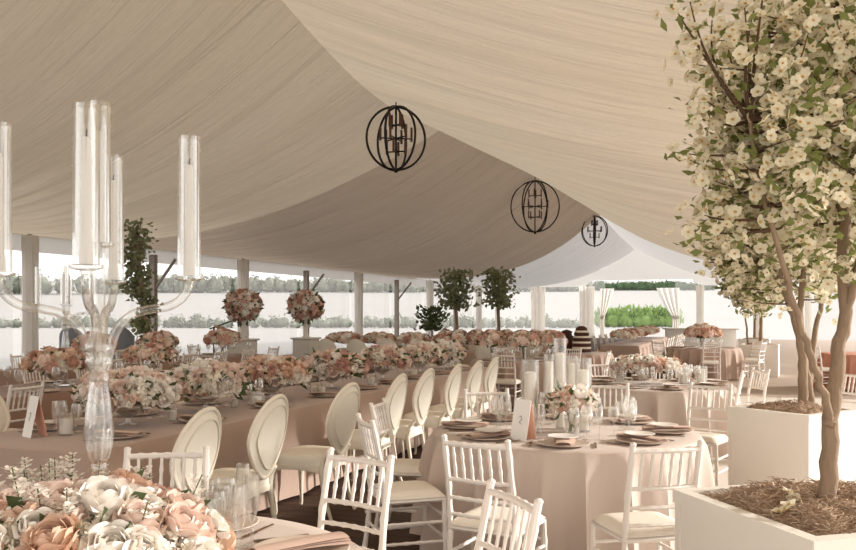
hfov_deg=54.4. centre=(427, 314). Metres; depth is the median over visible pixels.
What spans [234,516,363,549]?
tablecloth
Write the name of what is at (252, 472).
champagne flute
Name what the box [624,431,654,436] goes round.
plate
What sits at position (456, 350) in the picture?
centerpiece
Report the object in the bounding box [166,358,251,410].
centerpiece
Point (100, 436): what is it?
charger plate
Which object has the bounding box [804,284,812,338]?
column
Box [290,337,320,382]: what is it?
pedestal
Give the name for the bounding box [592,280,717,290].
hedge
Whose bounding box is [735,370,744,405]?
chair
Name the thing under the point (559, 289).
tree line
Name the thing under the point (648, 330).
centerpiece
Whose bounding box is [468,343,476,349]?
chair
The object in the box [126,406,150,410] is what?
plate
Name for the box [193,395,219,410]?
glass bowl
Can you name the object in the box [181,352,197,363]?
chair
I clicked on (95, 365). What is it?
chair
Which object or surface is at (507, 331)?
centerpiece
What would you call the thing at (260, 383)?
glass bowl
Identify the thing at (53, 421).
plate
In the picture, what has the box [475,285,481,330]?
column
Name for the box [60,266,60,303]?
shade
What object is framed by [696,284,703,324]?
column
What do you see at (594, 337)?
chair
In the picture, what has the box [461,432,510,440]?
charger plate
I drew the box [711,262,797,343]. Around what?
flowering tree
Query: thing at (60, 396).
tablecloth
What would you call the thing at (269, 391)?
napkin
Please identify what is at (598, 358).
tablecloth
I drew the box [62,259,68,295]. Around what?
candle
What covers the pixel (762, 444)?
planter box
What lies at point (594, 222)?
orb chandelier
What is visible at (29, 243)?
column
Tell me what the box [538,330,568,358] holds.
bouquet
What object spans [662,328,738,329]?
countertop
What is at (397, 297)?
tent pole
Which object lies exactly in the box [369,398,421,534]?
chair
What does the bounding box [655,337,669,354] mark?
chair
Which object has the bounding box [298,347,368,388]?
centerpiece
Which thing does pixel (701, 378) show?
cylinder
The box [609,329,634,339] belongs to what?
centerpiece
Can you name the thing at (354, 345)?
chair
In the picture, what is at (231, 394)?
chair
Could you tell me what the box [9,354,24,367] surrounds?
chair
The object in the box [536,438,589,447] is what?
charger plate
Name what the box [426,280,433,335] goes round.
column
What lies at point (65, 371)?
glass bowl
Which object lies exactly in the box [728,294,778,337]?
flowering tree
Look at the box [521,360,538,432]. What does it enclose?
cylinder
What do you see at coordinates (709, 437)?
cushion
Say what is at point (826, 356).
tablecloth
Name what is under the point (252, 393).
charger plate
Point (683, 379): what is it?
candle
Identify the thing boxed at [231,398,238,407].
glass votive
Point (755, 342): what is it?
mulch
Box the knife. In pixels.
[253,534,308,541]
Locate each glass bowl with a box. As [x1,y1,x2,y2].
[45,371,66,385]
[115,404,144,424]
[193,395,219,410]
[259,383,283,398]
[635,371,655,383]
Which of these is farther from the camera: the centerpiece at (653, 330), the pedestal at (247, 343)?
the centerpiece at (653, 330)
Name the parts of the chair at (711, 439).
post, rail, rail, rail, rail, seat frame, leg, post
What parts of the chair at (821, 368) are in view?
post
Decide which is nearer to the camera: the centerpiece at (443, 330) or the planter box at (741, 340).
the centerpiece at (443, 330)
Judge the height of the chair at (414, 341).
1.049 m
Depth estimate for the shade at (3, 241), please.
2.39 m
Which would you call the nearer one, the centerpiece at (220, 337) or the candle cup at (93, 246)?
the candle cup at (93, 246)
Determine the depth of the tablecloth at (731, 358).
19.99 m
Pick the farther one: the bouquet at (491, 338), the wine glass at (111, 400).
the bouquet at (491, 338)
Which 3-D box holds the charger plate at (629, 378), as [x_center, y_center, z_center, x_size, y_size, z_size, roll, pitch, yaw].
[2.650,0.801,10.450,0.336,0.018,0.336,0,0,0]
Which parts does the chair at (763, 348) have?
post, post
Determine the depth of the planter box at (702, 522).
3.25 m
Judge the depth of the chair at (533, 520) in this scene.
3.04 m
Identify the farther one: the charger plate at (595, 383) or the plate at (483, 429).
the charger plate at (595, 383)
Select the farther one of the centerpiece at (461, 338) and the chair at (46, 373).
the centerpiece at (461, 338)
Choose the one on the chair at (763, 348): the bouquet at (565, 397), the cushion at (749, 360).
the cushion at (749, 360)
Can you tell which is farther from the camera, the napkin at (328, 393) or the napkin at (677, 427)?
the napkin at (328, 393)
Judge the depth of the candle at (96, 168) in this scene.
2.52 m
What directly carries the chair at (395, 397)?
on the floor
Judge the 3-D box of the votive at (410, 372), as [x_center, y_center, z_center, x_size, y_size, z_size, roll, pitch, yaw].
[-0.186,0.750,11.066,0.124,0.120,0.124,0,0,-17]
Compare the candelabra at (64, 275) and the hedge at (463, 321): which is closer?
the candelabra at (64, 275)
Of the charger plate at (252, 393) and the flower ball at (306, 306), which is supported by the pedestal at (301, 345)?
the flower ball at (306, 306)
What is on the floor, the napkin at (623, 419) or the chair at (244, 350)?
the chair at (244, 350)
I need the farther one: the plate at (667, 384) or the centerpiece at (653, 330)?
the centerpiece at (653, 330)
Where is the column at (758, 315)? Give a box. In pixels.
[756,313,763,337]
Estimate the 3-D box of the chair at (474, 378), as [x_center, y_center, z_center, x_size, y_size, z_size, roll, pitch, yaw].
[0.330,1.051,9.857,0.634,1.049,0.520,0,0,22]
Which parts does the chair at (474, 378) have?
leg, seat, frame, backrest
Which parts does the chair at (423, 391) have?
leg, seat, leg, leg, frame, backrest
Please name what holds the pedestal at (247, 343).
on the floor
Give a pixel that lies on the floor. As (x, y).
(289, 509)
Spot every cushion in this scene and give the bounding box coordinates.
[368,480,445,500]
[385,458,419,472]
[450,505,545,532]
[496,379,520,382]
[591,511,674,538]
[696,431,727,442]
[701,361,718,362]
[742,359,763,361]
[744,357,757,359]
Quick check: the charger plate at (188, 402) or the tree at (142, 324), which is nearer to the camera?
the charger plate at (188, 402)
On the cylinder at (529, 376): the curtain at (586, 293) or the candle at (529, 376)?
the candle at (529, 376)
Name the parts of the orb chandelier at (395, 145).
stem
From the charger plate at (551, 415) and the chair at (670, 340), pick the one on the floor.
the chair at (670, 340)
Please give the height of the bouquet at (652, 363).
0.366 m
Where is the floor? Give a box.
[249,338,855,549]
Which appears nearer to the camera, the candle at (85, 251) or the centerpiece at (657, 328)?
the candle at (85, 251)
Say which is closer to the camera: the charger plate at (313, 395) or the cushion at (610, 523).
the cushion at (610, 523)
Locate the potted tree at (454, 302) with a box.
[432,267,484,329]
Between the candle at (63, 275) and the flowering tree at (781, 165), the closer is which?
the flowering tree at (781, 165)
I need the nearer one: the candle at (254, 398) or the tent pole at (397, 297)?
the candle at (254, 398)
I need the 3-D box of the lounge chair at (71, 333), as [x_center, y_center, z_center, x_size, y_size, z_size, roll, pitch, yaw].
[-8.320,0.935,19.541,0.619,1.270,0.517,0,0,0]
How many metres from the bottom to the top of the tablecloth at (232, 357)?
0.727 m
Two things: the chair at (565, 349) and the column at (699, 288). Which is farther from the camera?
the column at (699, 288)
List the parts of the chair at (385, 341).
backrest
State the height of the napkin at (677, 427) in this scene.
0.024 m
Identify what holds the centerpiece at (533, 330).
on the tablecloth at (545, 348)
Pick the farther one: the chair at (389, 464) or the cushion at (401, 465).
the cushion at (401, 465)
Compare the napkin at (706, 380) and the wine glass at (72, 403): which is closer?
the wine glass at (72, 403)
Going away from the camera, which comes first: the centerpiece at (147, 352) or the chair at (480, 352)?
the centerpiece at (147, 352)
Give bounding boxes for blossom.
[770,499,795,512]
[782,485,800,500]
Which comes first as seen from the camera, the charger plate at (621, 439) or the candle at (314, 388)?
the charger plate at (621, 439)
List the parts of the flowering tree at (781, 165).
stem, stem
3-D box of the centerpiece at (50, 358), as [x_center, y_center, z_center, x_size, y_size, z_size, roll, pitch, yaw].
[-4.253,0.580,9.477,0.757,0.460,0.666,0,0,-28]
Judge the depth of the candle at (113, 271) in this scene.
2.84 m
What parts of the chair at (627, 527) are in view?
leg, post, seat frame, rail, rail, leg, rail, rail, post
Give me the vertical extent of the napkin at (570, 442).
0.024 m
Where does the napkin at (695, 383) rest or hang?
on the charger plate
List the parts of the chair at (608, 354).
post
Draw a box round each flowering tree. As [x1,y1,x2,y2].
[653,0,855,499]
[671,52,855,404]
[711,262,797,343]
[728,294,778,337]
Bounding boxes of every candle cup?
[0,271,15,279]
[68,264,103,274]
[92,242,113,253]
[99,280,126,289]
[174,275,203,286]
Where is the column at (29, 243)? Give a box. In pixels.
[21,234,39,357]
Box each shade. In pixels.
[2,121,11,271]
[41,267,41,303]
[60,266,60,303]
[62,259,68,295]
[72,102,99,263]
[95,270,95,303]
[102,154,123,279]
[177,135,200,275]
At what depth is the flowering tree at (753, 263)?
6.90 m
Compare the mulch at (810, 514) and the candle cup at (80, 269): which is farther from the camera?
the mulch at (810, 514)
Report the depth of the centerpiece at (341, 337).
19.79 m
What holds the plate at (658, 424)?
on the napkin at (677, 427)
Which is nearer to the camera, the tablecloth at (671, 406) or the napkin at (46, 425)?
the napkin at (46, 425)
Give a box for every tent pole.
[149,255,176,331]
[303,270,324,334]
[394,280,411,345]
[453,289,466,330]
[495,293,506,329]
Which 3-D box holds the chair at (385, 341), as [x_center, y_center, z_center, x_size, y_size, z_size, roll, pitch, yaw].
[-0.796,1.051,18.430,0.520,1.049,0.634,0,0,21]
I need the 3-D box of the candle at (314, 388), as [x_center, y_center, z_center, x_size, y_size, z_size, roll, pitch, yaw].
[-1.149,0.765,8.490,0.080,0.070,0.080,0,0,-17]
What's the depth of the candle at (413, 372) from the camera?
11.03 m
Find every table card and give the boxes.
[22,395,47,437]
[510,399,535,440]
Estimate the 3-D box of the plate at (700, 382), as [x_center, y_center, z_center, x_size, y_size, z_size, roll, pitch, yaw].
[3.131,0.760,9.269,0.196,0.016,0.196,0,0,-45]
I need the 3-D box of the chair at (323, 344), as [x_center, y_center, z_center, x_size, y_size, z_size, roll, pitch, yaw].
[-2.201,1.051,18.955,0.520,1.049,0.634,0,0,20]
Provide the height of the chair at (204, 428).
1.049 m
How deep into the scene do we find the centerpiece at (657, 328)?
29.41 m
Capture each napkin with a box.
[33,422,58,427]
[92,430,146,435]
[116,409,154,413]
[179,414,193,417]
[189,398,220,402]
[217,505,250,519]
[247,389,276,392]
[247,531,352,549]
[255,401,291,404]
[308,392,337,394]
[359,385,376,387]
[378,379,394,380]
[441,421,488,426]
[464,430,510,437]
[480,412,512,419]
[552,438,575,445]
[589,377,615,379]
[589,380,608,382]
[612,415,651,421]
[614,433,667,442]
[643,425,692,429]
[663,385,680,388]
[695,383,724,386]
[705,380,729,382]
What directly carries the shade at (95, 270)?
hanging from the candelabra at (64, 275)
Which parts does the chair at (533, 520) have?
post, rail, rail, post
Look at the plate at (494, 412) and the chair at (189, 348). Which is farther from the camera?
the chair at (189, 348)
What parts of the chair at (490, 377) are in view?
seat, frame, backrest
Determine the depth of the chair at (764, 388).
9.92 m
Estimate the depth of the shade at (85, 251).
2.21 m
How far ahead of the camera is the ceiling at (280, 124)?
14.46 m
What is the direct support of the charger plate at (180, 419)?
on the tablecloth at (306, 425)
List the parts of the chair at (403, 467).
post, rail, rail, rail, post, seat frame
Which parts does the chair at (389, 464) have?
post, rail, rail, rail, post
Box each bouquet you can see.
[474,330,507,358]
[507,330,539,360]
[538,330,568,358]
[542,380,601,434]
[609,353,682,383]
[683,323,722,346]
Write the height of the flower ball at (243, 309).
1.163 m
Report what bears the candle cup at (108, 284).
on the candelabra at (86, 247)
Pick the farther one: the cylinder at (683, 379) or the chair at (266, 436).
the cylinder at (683, 379)
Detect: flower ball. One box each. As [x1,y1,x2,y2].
[221,288,263,338]
[285,288,325,337]
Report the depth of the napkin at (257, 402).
7.37 m
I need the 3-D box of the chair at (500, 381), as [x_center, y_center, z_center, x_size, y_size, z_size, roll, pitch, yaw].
[1.308,1.100,13.886,0.443,0.944,0.508,0,0,20]
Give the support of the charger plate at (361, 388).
on the tablecloth at (306, 425)
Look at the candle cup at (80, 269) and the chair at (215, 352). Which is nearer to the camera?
the candle cup at (80, 269)
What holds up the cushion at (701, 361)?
on the chair at (703, 361)
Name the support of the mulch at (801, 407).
in the planter box at (762, 444)
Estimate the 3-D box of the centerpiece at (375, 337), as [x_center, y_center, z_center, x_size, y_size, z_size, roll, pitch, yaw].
[-1.164,0.549,19.701,0.908,0.334,0.684,0,0,-17]
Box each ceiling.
[0,0,855,271]
[118,131,599,278]
[282,0,855,197]
[419,216,634,287]
[507,250,798,287]
[601,216,819,282]
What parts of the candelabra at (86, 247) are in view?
arm, arm, bulb, glass bulb, arm, arm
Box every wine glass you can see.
[71,403,82,432]
[100,400,112,428]
[203,488,227,517]
[208,483,232,514]
[214,476,237,509]
[220,486,243,548]
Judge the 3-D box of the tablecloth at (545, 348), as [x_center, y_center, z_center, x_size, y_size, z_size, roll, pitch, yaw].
[1.760,1.177,22.258,3.801,0.727,1.420,0,0,21]
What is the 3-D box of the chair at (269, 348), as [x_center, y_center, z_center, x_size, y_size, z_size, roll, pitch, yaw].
[-3.284,1.100,16.708,0.508,0.944,0.443,0,0,20]
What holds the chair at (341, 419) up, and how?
on the floor
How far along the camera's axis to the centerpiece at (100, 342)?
13.37 m
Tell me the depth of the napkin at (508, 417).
6.40 m
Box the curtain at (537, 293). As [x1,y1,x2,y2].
[530,287,545,330]
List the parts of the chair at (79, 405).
post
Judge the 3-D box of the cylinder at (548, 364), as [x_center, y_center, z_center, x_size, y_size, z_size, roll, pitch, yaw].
[0.902,0.550,6.200,0.080,0.519,0.080,0,0,0]
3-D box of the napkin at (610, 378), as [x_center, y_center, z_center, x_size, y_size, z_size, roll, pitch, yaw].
[2.151,0.776,10.239,0.340,0.024,0.146,0,0,34]
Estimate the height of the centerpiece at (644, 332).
0.337 m
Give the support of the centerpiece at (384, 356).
on the tablecloth at (306, 425)
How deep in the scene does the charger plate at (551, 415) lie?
6.57 m
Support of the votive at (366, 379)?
on the tablecloth at (306, 425)
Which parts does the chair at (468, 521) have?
post, rail, rail, rail, rail, seat frame, post, leg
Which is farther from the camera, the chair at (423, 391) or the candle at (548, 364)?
the chair at (423, 391)
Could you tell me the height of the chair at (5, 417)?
1.049 m
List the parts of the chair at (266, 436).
leg, seat, leg, frame, backrest, leg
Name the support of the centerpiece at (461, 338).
on the tablecloth at (470, 356)
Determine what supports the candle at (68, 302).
on the candelabra at (64, 275)
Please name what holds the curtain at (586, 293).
on the floor
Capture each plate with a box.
[27,389,59,392]
[33,380,61,382]
[33,424,76,430]
[44,419,58,423]
[92,434,144,439]
[115,411,157,416]
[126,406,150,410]
[178,417,223,422]
[185,401,222,404]
[195,396,215,399]
[228,513,258,530]
[247,391,278,394]
[254,535,349,549]
[310,394,335,397]
[359,387,378,389]
[379,381,392,383]
[442,425,488,429]
[455,418,481,422]
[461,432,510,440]
[474,427,503,432]
[478,416,511,421]
[489,411,512,414]
[526,360,543,361]
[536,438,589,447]
[544,413,576,419]
[547,433,577,438]
[589,382,607,384]
[609,417,653,424]
[615,437,668,444]
[617,413,642,417]
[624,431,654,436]
[627,377,652,379]
[642,428,691,434]
[649,422,677,426]
[656,387,687,389]
[663,383,679,385]
[671,378,696,381]
[700,382,716,383]
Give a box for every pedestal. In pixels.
[228,338,259,353]
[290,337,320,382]
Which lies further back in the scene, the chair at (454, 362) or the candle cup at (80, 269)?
the chair at (454, 362)
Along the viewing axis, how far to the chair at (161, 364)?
13.33 m
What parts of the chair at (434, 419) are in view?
leg, leg, seat, frame, backrest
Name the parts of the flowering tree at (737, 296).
stem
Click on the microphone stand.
(213, 328)
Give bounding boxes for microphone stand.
[209,321,231,352]
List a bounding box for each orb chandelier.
[365,102,425,172]
[510,180,559,233]
[581,215,607,246]
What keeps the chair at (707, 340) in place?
on the floor
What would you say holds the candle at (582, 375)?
on the cylinder at (582, 375)
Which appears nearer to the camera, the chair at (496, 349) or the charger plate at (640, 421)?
the charger plate at (640, 421)
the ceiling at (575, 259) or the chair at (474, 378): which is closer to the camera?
the chair at (474, 378)
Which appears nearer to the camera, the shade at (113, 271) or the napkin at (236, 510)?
the shade at (113, 271)
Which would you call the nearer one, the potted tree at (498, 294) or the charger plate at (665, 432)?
the charger plate at (665, 432)
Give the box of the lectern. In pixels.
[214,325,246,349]
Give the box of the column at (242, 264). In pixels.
[237,258,248,337]
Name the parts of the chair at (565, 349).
post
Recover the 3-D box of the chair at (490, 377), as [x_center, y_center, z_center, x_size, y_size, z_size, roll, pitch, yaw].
[0.582,1.051,10.619,0.634,1.049,0.520,0,0,21]
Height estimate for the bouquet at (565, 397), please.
0.369 m
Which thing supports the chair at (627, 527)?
on the floor
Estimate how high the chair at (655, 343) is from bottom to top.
0.944 m
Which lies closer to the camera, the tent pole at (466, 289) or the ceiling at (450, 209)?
the ceiling at (450, 209)
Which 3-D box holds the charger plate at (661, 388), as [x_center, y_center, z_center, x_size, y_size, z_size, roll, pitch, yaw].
[2.650,0.801,9.050,0.336,0.018,0.336,0,0,0]
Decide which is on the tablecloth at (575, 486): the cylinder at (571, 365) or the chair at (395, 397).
the cylinder at (571, 365)
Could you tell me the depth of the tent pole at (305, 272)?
33.63 m
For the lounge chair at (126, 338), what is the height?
1.270 m
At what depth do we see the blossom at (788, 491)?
3.28 m
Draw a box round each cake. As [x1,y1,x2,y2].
[558,329,572,352]
[571,326,591,353]
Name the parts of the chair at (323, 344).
backrest, frame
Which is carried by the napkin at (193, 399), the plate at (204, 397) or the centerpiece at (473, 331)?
the plate at (204, 397)
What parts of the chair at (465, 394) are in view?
post, rail, post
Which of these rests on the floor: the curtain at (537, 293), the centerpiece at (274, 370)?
the curtain at (537, 293)
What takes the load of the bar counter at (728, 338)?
on the floor
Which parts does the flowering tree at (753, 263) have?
stem, stem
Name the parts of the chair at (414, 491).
rail, post, rail, rail, rail, post, seat frame, leg, leg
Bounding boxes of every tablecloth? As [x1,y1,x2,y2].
[0,353,269,387]
[0,366,500,513]
[0,370,250,428]
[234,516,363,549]
[317,348,522,380]
[409,415,714,549]
[461,344,558,356]
[469,357,579,406]
[540,351,615,377]
[575,379,740,461]
[599,337,668,372]
[660,346,745,379]
[813,352,855,390]
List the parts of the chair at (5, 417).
backrest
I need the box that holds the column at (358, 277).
[354,272,362,335]
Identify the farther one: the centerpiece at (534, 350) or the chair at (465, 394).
the centerpiece at (534, 350)
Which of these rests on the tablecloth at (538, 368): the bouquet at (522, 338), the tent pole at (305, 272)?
the bouquet at (522, 338)
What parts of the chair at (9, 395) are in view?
post, rail, rail, rail, post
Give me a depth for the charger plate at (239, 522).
3.23 m
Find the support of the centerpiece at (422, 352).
on the tablecloth at (306, 425)
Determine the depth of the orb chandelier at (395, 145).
15.84 m
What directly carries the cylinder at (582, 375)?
on the tablecloth at (575, 486)
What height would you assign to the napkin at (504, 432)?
0.024 m
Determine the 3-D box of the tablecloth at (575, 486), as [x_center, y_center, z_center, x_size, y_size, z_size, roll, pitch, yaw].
[0.947,1.181,5.874,2.126,0.737,2.081,0,0,0]
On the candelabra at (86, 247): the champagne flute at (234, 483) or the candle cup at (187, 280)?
the candle cup at (187, 280)
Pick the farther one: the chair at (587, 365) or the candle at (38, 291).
the chair at (587, 365)
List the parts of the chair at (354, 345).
frame, backrest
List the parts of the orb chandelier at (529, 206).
stem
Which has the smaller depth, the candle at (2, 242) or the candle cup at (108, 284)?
the candle at (2, 242)
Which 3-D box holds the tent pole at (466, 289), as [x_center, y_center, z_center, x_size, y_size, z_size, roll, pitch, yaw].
[1.997,-0.115,51.286,1.000,3.370,0.300,0,0,20]
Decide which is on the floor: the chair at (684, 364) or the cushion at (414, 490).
the chair at (684, 364)
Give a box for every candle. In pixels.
[0,146,5,270]
[36,273,39,305]
[59,273,64,304]
[59,417,72,433]
[64,265,68,298]
[66,276,72,305]
[79,129,92,263]
[91,273,93,300]
[93,130,104,241]
[108,175,118,279]
[183,158,194,275]
[252,396,260,404]
[311,386,318,391]
[411,370,416,374]
[524,371,535,430]
[545,361,552,393]
[556,352,563,426]
[568,363,575,384]
[577,370,588,429]
[616,370,623,381]
[680,368,687,382]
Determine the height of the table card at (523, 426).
0.260 m
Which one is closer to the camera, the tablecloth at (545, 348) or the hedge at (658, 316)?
the tablecloth at (545, 348)
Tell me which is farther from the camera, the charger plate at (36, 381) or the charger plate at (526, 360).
the charger plate at (526, 360)
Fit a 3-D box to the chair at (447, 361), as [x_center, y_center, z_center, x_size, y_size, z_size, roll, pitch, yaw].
[0.535,1.100,14.658,0.508,0.944,0.443,0,0,-20]
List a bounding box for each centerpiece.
[0,452,235,549]
[17,346,90,385]
[68,364,184,424]
[69,331,117,364]
[120,343,178,368]
[135,330,179,348]
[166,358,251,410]
[203,328,241,354]
[238,354,313,398]
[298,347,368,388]
[325,331,360,344]
[357,344,413,378]
[360,331,396,343]
[395,331,430,344]
[397,341,448,371]
[430,332,469,344]
[430,339,467,367]
[439,329,451,332]
[451,329,466,334]
[467,329,482,336]
[468,333,508,346]
[499,329,513,335]
[529,329,541,333]
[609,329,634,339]
[623,328,641,338]
[627,327,647,336]
[634,326,650,335]
[640,326,655,334]
[646,325,659,333]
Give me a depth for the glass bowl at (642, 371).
9.73 m
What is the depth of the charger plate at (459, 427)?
5.96 m
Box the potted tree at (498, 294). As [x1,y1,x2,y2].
[473,265,520,330]
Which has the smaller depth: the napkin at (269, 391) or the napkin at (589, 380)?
the napkin at (269, 391)
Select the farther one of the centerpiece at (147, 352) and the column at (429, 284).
the column at (429, 284)
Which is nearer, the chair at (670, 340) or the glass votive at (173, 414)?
the glass votive at (173, 414)
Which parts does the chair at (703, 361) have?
post, post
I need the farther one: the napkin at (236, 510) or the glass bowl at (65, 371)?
the glass bowl at (65, 371)
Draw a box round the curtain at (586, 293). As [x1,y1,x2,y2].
[579,286,594,337]
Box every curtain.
[530,287,545,330]
[579,286,594,337]
[600,288,613,337]
[657,288,679,327]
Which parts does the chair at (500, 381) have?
rail, seat frame, post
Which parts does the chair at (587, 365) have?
rail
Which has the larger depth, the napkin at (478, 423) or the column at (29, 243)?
the column at (29, 243)
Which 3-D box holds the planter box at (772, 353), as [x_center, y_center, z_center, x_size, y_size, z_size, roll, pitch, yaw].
[8.620,1.164,21.600,0.912,0.812,0.912,0,0,25]
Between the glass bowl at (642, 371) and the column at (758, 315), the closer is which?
the glass bowl at (642, 371)
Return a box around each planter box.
[673,479,855,549]
[727,403,855,484]
[738,338,770,347]
[740,343,779,376]
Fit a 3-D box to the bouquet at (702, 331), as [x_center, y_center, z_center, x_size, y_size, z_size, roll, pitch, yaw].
[6.838,0.497,20.786,0.917,0.622,0.883,0,0,-38]
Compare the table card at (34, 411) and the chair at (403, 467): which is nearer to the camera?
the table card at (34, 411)
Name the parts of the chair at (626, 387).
rail, rail, post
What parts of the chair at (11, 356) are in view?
post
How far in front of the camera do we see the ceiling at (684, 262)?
44.49 m
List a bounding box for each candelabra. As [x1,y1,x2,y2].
[0,100,203,476]
[36,259,95,385]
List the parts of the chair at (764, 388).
post, rail, post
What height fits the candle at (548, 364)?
0.256 m
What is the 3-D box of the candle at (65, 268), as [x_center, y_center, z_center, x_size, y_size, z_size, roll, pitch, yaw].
[-4.194,-0.388,9.628,0.088,0.395,0.088,0,0,0]
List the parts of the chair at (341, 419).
leg, leg, seat, leg, frame, backrest, leg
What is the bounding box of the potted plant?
[413,304,450,336]
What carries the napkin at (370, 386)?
on the charger plate at (361, 388)
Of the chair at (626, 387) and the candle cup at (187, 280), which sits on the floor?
the chair at (626, 387)
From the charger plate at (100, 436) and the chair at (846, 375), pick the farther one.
the chair at (846, 375)
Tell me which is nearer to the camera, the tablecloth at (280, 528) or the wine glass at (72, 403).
the tablecloth at (280, 528)
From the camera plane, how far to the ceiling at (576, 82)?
11.53 m
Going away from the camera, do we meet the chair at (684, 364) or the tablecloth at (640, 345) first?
the chair at (684, 364)
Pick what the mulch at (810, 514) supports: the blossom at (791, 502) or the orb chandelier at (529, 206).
the blossom at (791, 502)
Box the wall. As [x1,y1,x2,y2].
[4,232,491,291]
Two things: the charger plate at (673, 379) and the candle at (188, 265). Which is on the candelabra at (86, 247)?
the candle at (188, 265)
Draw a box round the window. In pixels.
[0,281,855,368]
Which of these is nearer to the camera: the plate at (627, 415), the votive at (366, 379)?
the plate at (627, 415)
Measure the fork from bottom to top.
0.005 m
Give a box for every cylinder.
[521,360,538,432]
[544,361,553,423]
[554,338,564,428]
[566,356,577,422]
[574,358,591,431]
[614,366,626,383]
[678,364,689,383]
[697,366,704,382]
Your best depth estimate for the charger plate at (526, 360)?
14.51 m
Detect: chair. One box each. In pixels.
[0,396,10,431]
[6,382,44,430]
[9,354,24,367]
[22,369,48,383]
[59,328,86,353]
[73,382,106,420]
[76,360,96,377]
[105,358,124,368]
[109,327,134,359]
[115,350,124,358]
[122,445,209,508]
[146,363,162,369]
[169,407,221,495]
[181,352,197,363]
[187,344,200,354]
[208,394,288,518]
[213,350,227,362]
[216,363,248,397]
[240,348,255,362]
[259,346,279,387]
[273,382,359,520]
[317,339,345,381]
[317,447,394,549]
[332,373,407,480]
[346,339,376,376]
[356,413,446,549]
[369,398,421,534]
[378,339,398,371]
[381,368,434,461]
[399,364,461,457]
[413,340,436,366]
[425,360,482,437]
[441,434,547,549]
[444,359,453,365]
[447,340,468,366]
[456,357,498,415]
[463,388,509,417]
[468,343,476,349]
[474,479,542,549]
[475,345,498,358]
[491,353,520,401]
[493,346,512,354]
[496,344,514,349]
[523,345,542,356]
[564,347,581,364]
[586,362,613,377]
[589,350,610,376]
[589,382,628,413]
[589,440,703,549]
[592,335,598,351]
[652,339,663,351]
[652,341,677,378]
[654,363,685,378]
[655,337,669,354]
[655,337,671,352]
[686,381,732,485]
[699,342,720,378]
[706,339,721,345]
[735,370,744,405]
[741,341,767,380]
[744,340,762,370]
[746,367,769,404]
[812,346,829,383]
[842,374,855,403]
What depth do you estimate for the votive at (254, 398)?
7.43 m
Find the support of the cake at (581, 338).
on the tablecloth at (598, 358)
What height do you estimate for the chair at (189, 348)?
0.944 m
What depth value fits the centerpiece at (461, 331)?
22.44 m
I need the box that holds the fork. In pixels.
[242,523,273,537]
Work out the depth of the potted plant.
23.89 m
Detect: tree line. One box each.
[0,269,130,294]
[124,272,251,292]
[249,274,425,292]
[434,281,595,291]
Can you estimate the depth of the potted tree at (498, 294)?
27.34 m
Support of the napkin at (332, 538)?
on the charger plate at (277, 539)
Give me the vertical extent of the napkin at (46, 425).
0.024 m
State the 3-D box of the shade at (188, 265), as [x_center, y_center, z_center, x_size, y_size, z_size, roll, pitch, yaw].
[-0.732,-0.333,2.550,0.069,0.425,0.069,0,0,0]
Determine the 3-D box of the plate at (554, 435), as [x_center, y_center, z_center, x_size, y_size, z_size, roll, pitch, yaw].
[0.842,0.760,5.200,0.196,0.016,0.196,0,0,10]
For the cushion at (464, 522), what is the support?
on the chair at (468, 521)
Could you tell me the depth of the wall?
28.58 m
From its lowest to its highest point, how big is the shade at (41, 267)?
0.425 m
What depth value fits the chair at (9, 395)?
7.64 m
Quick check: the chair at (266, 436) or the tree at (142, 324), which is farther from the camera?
the tree at (142, 324)
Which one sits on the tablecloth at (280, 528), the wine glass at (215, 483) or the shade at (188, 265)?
the wine glass at (215, 483)
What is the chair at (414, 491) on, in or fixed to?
on the floor
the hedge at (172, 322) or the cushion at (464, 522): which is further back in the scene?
the hedge at (172, 322)
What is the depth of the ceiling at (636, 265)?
56.18 m
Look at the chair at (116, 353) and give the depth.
15.72 m
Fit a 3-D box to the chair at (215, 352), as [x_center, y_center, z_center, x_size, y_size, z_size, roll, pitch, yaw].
[-3.914,1.100,15.022,0.508,0.944,0.443,0,0,21]
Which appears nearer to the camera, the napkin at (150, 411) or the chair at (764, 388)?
the napkin at (150, 411)
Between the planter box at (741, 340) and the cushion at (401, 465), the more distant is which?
the planter box at (741, 340)
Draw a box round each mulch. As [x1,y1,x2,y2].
[699,476,855,535]
[746,342,774,344]
[746,397,822,413]
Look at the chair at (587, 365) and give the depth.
11.11 m
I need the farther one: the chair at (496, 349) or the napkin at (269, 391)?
the chair at (496, 349)
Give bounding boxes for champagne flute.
[232,483,247,547]
[236,462,251,530]
[243,472,259,544]
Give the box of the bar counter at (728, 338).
[662,328,738,346]
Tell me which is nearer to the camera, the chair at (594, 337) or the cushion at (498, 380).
the cushion at (498, 380)
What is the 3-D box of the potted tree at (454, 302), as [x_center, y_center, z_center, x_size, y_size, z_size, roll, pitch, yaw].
[0.934,0.010,27.096,1.681,3.120,1.646,0,0,-25]
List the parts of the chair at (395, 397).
leg, seat, frame, backrest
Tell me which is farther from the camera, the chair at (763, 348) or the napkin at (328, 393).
the chair at (763, 348)
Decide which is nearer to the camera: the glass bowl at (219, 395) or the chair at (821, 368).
the glass bowl at (219, 395)
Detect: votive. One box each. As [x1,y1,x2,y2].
[57,412,74,435]
[168,410,177,420]
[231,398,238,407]
[249,391,264,405]
[308,382,321,394]
[319,387,324,394]
[364,373,376,384]
[369,379,374,384]
[408,367,419,374]
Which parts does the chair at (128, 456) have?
post, rail, post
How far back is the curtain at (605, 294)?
56.74 m

